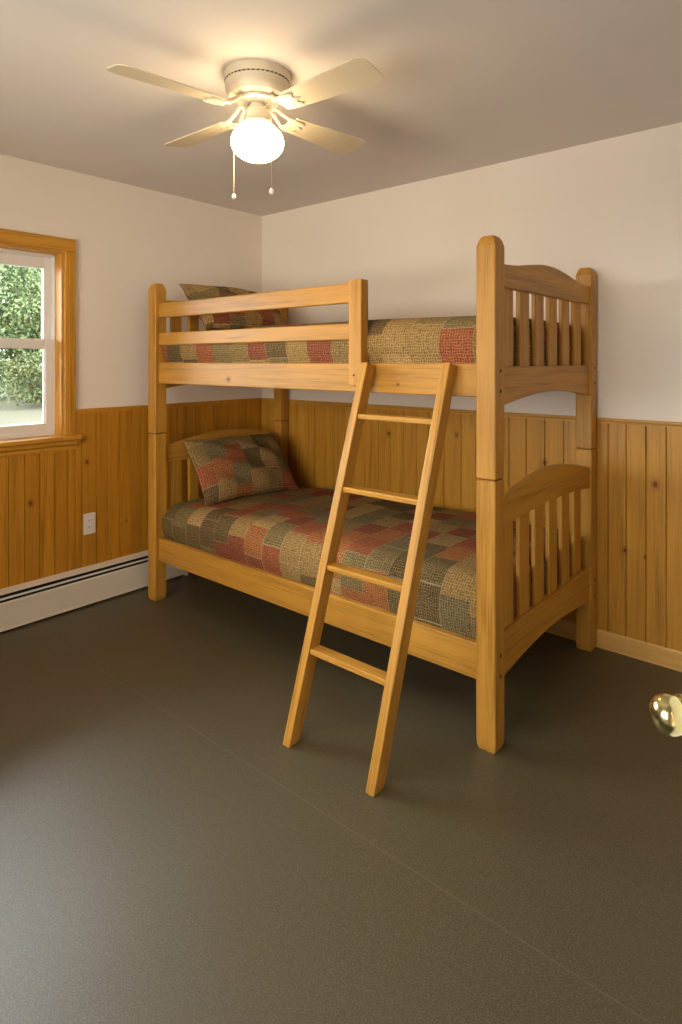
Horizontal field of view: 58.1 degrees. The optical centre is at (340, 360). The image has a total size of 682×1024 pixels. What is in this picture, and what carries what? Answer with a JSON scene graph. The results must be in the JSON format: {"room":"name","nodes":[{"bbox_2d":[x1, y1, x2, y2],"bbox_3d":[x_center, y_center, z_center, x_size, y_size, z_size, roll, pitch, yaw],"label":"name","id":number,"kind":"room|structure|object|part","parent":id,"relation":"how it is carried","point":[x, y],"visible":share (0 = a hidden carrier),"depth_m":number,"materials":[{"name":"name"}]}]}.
{"room":"bedroom","nodes":[
{"label":"bedroom","id":0,"kind":"room"},
{"bbox_2d":[0,154,261,408],"bbox_3d":[-1.928,0.161,3.079,0.170,2.440,3.950,0,0,40],"label":"wall","id":1,"kind":"structure","parent":0,"point":[129,239],"depth_m":3.69,"materials":[{"name":"white paint"}]},
{"bbox_2d":[0,228,81,457],"bbox_3d":[-2.041,-0.086,2.923,0.242,1.174,1.547,0,0,40],"label":"window","id":2,"kind":"structure","parent":1,"relation":"in","point":[57,341],"depth_m":3.40,"materials":[{"name":"brown wood"}]},
{"bbox_3d":[-2.090,-0.323,2.972,0.033,0.507,1.351,0,0,40],"label":"sash","id":3,"kind":"part","parent":2,"relation":"part of","materials":[{"name":"white plastic"}]},
{"bbox_3d":[-2.063,0.142,2.949,0.030,0.517,1.351,0,0,40],"label":"sash","id":4,"kind":"part","parent":2,"relation":"part of","materials":[{"name":"white plastic"}]},
{"bbox_3d":[-2.089,-0.091,2.970,0.107,1.020,1.377,0,0,40],"label":"vinyl frame","id":5,"kind":"part","parent":2,"relation":"part of","materials":[{"name":"white plastic"}]},
{"bbox_3d":[-1.976,-0.637,2.875,0.022,0.072,1.497,0,0,40],"label":"head casing","id":6,"kind":"part","parent":2,"relation":"part of","materials":[{"name":"brown wood"}]},
{"bbox_2d":[83,512,95,534],"bbox_3d":[-1.433,0.932,3.501,0.009,0.120,0.072,0,0,40],"label":"wall outlet","id":7,"kind":"object","parent":1,"relation":"attached to","point":[89,519],"visible":1,"depth_m":3.50,"materials":[{"name":"beige plastic"}]},
{"bbox_2d":[87,517,92,529],"bbox_3d":[-1.431,0.932,3.500,0.004,0.068,0.034,0,0,40],"label":"receptacle","id":8,"kind":"object","parent":7,"relation":"attached to","point":[89,519],"depth_m":3.50,"materials":[{"name":"white plastic"}]},
{"bbox_2d":[0,401,260,588],"bbox_3d":[-1.863,0.838,3.014,0.013,1.085,3.936,0,0,40],"label":"wainscoting","id":9,"kind":"structure","parent":1,"relation":"attached to","point":[45,497],"depth_m":3.51,"materials":[{"name":"brown wood"}]},
{"bbox_2d":[76,398,261,413],"bbox_3d":[-1.856,0.290,3.017,0.021,0.026,3.950,0,0,40],"label":"trim","id":10,"kind":"structure","parent":1,"relation":"attached to","point":[170,405],"depth_m":3.92,"materials":[{"name":"brown wood"}]},
{"bbox_2d":[0,572,681,1023],"bbox_3d":[-0.441,1.441,1.810,4.080,0.120,4.290,0,0,40],"label":"floor","id":11,"kind":"structure","parent":0,"point":[166,857],"depth_m":1.79,"materials":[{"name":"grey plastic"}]},
{"bbox_2d":[0,550,187,631],"bbox_3d":[-1.853,1.277,2.969,0.062,0.208,2.620,0,0,40],"label":"baseboard heater","id":12,"kind":"object","parent":11,"relation":"on","point":[21,604],"visible":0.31,"depth_m":3.38,"materials":[{"name":"white metal"}]},
{"bbox_3d":[-1.857,1.277,2.972,0.052,0.208,2.580,0,0,40],"label":"plate","id":13,"kind":"part","parent":12,"relation":"part of","materials":[{"name":"beige metal"}]},
{"bbox_2d":[283,362,456,796],"bbox_3d":[0.109,0.695,2.233,0.450,1.371,0.459,0,0,40],"label":"ladder","id":14,"kind":"object","parent":11,"relation":"on","point":[392,680],"visible":1,"depth_m":2.20,"materials":[{"name":"brown wood"}]},
{"bbox_3d":[-0.035,0.695,2.356,0.463,1.371,0.040,0,0,-44],"label":"rail","id":15,"kind":"part","parent":14,"relation":"part of","materials":[{"name":"brown wood"}]},
{"bbox_3d":[0.253,0.695,2.111,0.463,1.371,0.040,0,0,-44],"label":"rail","id":16,"kind":"part","parent":14,"relation":"part of","materials":[{"name":"brown wood"}]},
{"bbox_2d":[148,235,596,753],"bbox_3d":[0.054,0.470,3.248,2.176,1.822,1.074,0,0,40],"label":"bunk bed","id":17,"kind":"object","parent":11,"relation":"on","point":[502,639],"visible":0.85,"depth_m":2.60,"materials":[{"name":"brown wood"}]},
{"bbox_3d":[-1.064,-0.011,3.556,0.075,0.860,0.075,0,0,40],"label":"post","id":18,"kind":"part","parent":17,"relation":"part of","materials":[{"name":"brown wood"}]},
{"bbox_3d":[-1.064,0.903,3.556,0.075,0.955,0.075,0,0,40],"label":"post","id":19,"kind":"part","parent":17,"relation":"part of","materials":[{"name":"brown wood"}]},
{"bbox_3d":[-0.741,0.095,3.932,0.028,0.142,0.924,0,0,40],"label":"rail","id":20,"kind":"part","parent":17,"relation":"part of","materials":[{"name":"brown wood"}]},
{"bbox_3d":[-0.741,0.525,3.932,0.028,0.161,0.924,0,0,40],"label":"crest rail","id":21,"kind":"part","parent":17,"relation":"part of","materials":[{"name":"brown wood"}]},
{"bbox_3d":[-0.481,-0.120,3.055,1.473,0.070,0.023,0,0,40],"label":"guard rail","id":22,"kind":"part","parent":17,"relation":"part of","materials":[{"name":"brown wood"}]},
{"bbox_3d":[-0.481,-0.283,3.055,1.473,0.084,0.023,0,0,40],"label":"guard rail","id":23,"kind":"part","parent":17,"relation":"part of","materials":[{"name":"brown wood"}]},
{"bbox_3d":[-0.421,-0.011,4.310,0.075,0.860,0.075,0,0,40],"label":"post","id":24,"kind":"part","parent":17,"relation":"part of","materials":[{"name":"brown wood"}]},
{"bbox_3d":[-0.421,0.903,4.310,0.075,0.955,0.075,0,0,40],"label":"post","id":25,"kind":"part","parent":17,"relation":"part of","materials":[{"name":"brown wood"}]},
{"bbox_3d":[-0.265,0.074,2.875,2.036,0.120,0.028,0,0,40],"label":"rail","id":26,"kind":"part","parent":17,"relation":"part of","materials":[{"name":"brown wood"}]},
{"bbox_3d":[-0.265,1.087,2.875,2.036,0.132,0.028,0,0,40],"label":"rail","id":27,"kind":"part","parent":17,"relation":"part of","materials":[{"name":"brown wood"}]},
{"bbox_3d":[0.073,-0.113,2.563,0.068,0.444,0.052,0,0,40],"label":"guard post","id":28,"kind":"part","parent":17,"relation":"part of","materials":[{"name":"brown wood"}]},
{"bbox_2d":[162,486,570,639],"bbox_3d":[0.052,0.946,3.237,2.072,0.302,0.981,0,0,40],"label":"quilt","id":29,"kind":"object","parent":17,"relation":"on","point":[281,533],"visible":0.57,"depth_m":2.89,"materials":[{"name":"multicoloured fabric"}]},
{"bbox_2d":[183,432,298,504],"bbox_3d":[-0.604,0.654,3.803,0.692,0.349,0.300,0,0,-43],"label":"pillow","id":30,"kind":"object","parent":29,"relation":"on","point":[226,468],"visible":1,"depth_m":3.69,"materials":[{"name":"multicoloured fabric"}]},
{"bbox_2d":[162,316,570,365],"bbox_3d":[0.053,-0.050,3.238,2.072,0.267,0.979,0,0,40],"label":"quilt","id":31,"kind":"object","parent":17,"relation":"on","point":[430,340],"visible":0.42,"depth_m":2.54,"materials":[{"name":"multicoloured fabric"}]},
{"bbox_2d":[179,284,287,329],"bbox_3d":[-0.626,-0.304,3.795,0.315,0.305,0.690,0,0,44],"label":"pillow","id":32,"kind":"object","parent":31,"relation":"on","point":[249,319],"visible":0.47,"depth_m":3.65,"materials":[{"name":"multicoloured fabric"}]},
{"bbox_3d":[0.533,-0.011,2.194,0.075,0.860,0.075,0,0,40],"label":"post","id":33,"kind":"part","parent":17,"relation":"part of","materials":[{"name":"brown wood"}]},
{"bbox_3d":[0.533,0.903,2.194,0.075,0.955,0.075,0,0,40],"label":"post","id":34,"kind":"part","parent":17,"relation":"part of","materials":[{"name":"brown wood"}]},
{"bbox_3d":[0.864,0.095,2.563,0.028,0.142,0.924,0,0,40],"label":"rail","id":35,"kind":"part","parent":17,"relation":"part of","materials":[{"name":"brown wood"}]},
{"bbox_3d":[0.864,1.064,2.563,0.028,0.162,0.924,0,0,40],"label":"rail","id":36,"kind":"part","parent":17,"relation":"part of","materials":[{"name":"brown wood"}]},
{"bbox_3d":[0.864,-0.327,2.563,0.028,0.126,0.924,0,0,40],"label":"crest rail","id":37,"kind":"part","parent":17,"relation":"part of","materials":[{"name":"brown wood"}]},
{"bbox_3d":[0.864,0.525,2.563,0.028,0.161,0.924,0,0,40],"label":"crest rail","id":38,"kind":"part","parent":17,"relation":"part of","materials":[{"name":"brown wood"}]},
{"bbox_3d":[1.176,-0.011,2.948,0.075,0.860,0.075,0,0,40],"label":"post","id":39,"kind":"part","parent":17,"relation":"part of","materials":[{"name":"brown wood"}]},
{"bbox_3d":[1.176,0.903,2.948,0.075,0.955,0.075,0,0,40],"label":"post","id":40,"kind":"part","parent":17,"relation":"part of","materials":[{"name":"brown wood"}]},
{"bbox_2d":[0,0,681,215],"bbox_3d":[-0.441,-1.134,1.810,4.080,0.150,4.290,0,0,40],"label":"ceiling","id":41,"kind":"structure","parent":0,"point":[465,85],"depth_m":2.36,"materials":[{"name":"paint"}]},
{"bbox_2d":[106,57,382,198],"bbox_3d":[-0.311,-0.823,2.299,0.888,0.473,0.813,0,0,-1],"label":"ceiling fan","id":42,"kind":"object","parent":41,"relation":"attached to","point":[258,87],"visible":1,"depth_m":2.20,"materials":[{"name":"white metal"}]},
{"bbox_3d":[-0.575,-0.921,2.054,0.390,0.005,0.138,0,12,-41],"label":"blade","id":43,"kind":"part","parent":42,"relation":"part of","materials":[{"name":"white wood"}]},
{"bbox_3d":[-0.571,-0.921,2.518,0.390,0.005,0.138,0,12,42],"label":"blade","id":44,"kind":"part","parent":42,"relation":"part of","materials":[{"name":"white wood"}]},
{"bbox_3d":[-0.378,-0.768,2.326,0.076,0.288,0.003,0,0,32],"label":"pull chain","id":45,"kind":"part","parent":42,"relation":"part of","materials":[{"name":"gold metal"}]},
{"bbox_3d":[-0.310,-0.807,2.284,0.196,0.139,0.196,0,0,40],"label":"light globe","id":46,"kind":"part","parent":42,"relation":"part of","materials":[{"name":"white glass"}]},
{"bbox_3d":[-0.267,-0.760,2.213,0.003,0.325,0.083,0,0,-31],"label":"pull chain","id":47,"kind":"part","parent":42,"relation":"part of","materials":[{"name":"gold metal"}]},
{"bbox_3d":[-0.067,-0.921,2.536,0.138,0.005,0.390,-16,-11,43],"label":"blade","id":48,"kind":"part","parent":42,"relation":"part of","materials":[{"name":"white wood"}]},
{"bbox_3d":[-0.042,-0.921,2.059,0.390,0.005,0.138,0,-12,40],"label":"blade","id":49,"kind":"part","parent":42,"relation":"part of","materials":[{"name":"white wood"}]},
{"bbox_2d":[262,122,681,421],"bbox_3d":[0.896,0.161,3.378,4.080,2.440,0.170,0,0,40],"label":"wall","id":50,"kind":"structure","parent":0,"point":[612,207],"depth_m":3.17,"materials":[{"name":"white paint"}]},
{"bbox_2d":[261,401,681,651],"bbox_3d":[0.836,0.838,3.308,3.740,1.085,0.013,0,0,40],"label":"wainscoting","id":51,"kind":"structure","parent":50,"relation":"attached to","point":[639,468],"depth_m":2.96,"materials":[{"name":"brown wood"}]},
{"bbox_2d":[262,398,681,427],"bbox_3d":[0.842,0.290,3.298,3.719,0.026,0.021,0,0,40],"label":"trim","id":52,"kind":"structure","parent":50,"relation":"attached to","point":[374,406],"depth_m":3.21,"materials":[{"name":"brown wood"}]},
{"bbox_2d":[545,619,681,671],"bbox_3d":[0.830,1.337,3.301,3.740,0.087,0.006,0,0,40],"label":"baseboard","id":53,"kind":"structure","parent":50,"relation":"attached to","point":[627,646],"depth_m":2.86,"materials":[{"name":"brown wood"}]},
{"bbox_2d":[649,693,681,736],"bbox_3d":[0.417,0.367,0.402,0.104,2.012,0.760,0,0,0],"label":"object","id":54,"kind":"structure","parent":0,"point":[665,710],"depth_m":0.71,"materials":[{"name":"metal"}]},
{"label":"outside","id":55,"kind":"structure","parent":0,"visible":0},
{"bbox_2d":[0,377,44,439],"bbox_3d":[-20.238,1.631,27.864,59.800,0.200,110.000,0,0,40],"label":"lawn","id":56,"kind":"structure","parent":55,"point":[10,414],"depth_m":17.93,"materials":[{"name":"green plant"}]},
{"bbox_2d":[0,264,42,397],"bbox_3d":[-12.966,-2.938,24.979,7.805,8.946,7.315,0,0,-18],"label":"leafy tree","id":57,"kind":"object","parent":56,"relation":"on","point":[20,315],"visible":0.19,"depth_m":22.87,"materials":[{"name":"green plant"}]},
{"bbox_2d":[0,351,42,405],"bbox_3d":[-9.176,0.595,20.882,2.781,1.786,5.102,0,0,40],"label":"shrub","id":58,"kind":"object","parent":56,"relation":"on","point":[35,384],"visible":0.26,"depth_m":19.56,"materials":[{"name":"green plant"}]}
]}

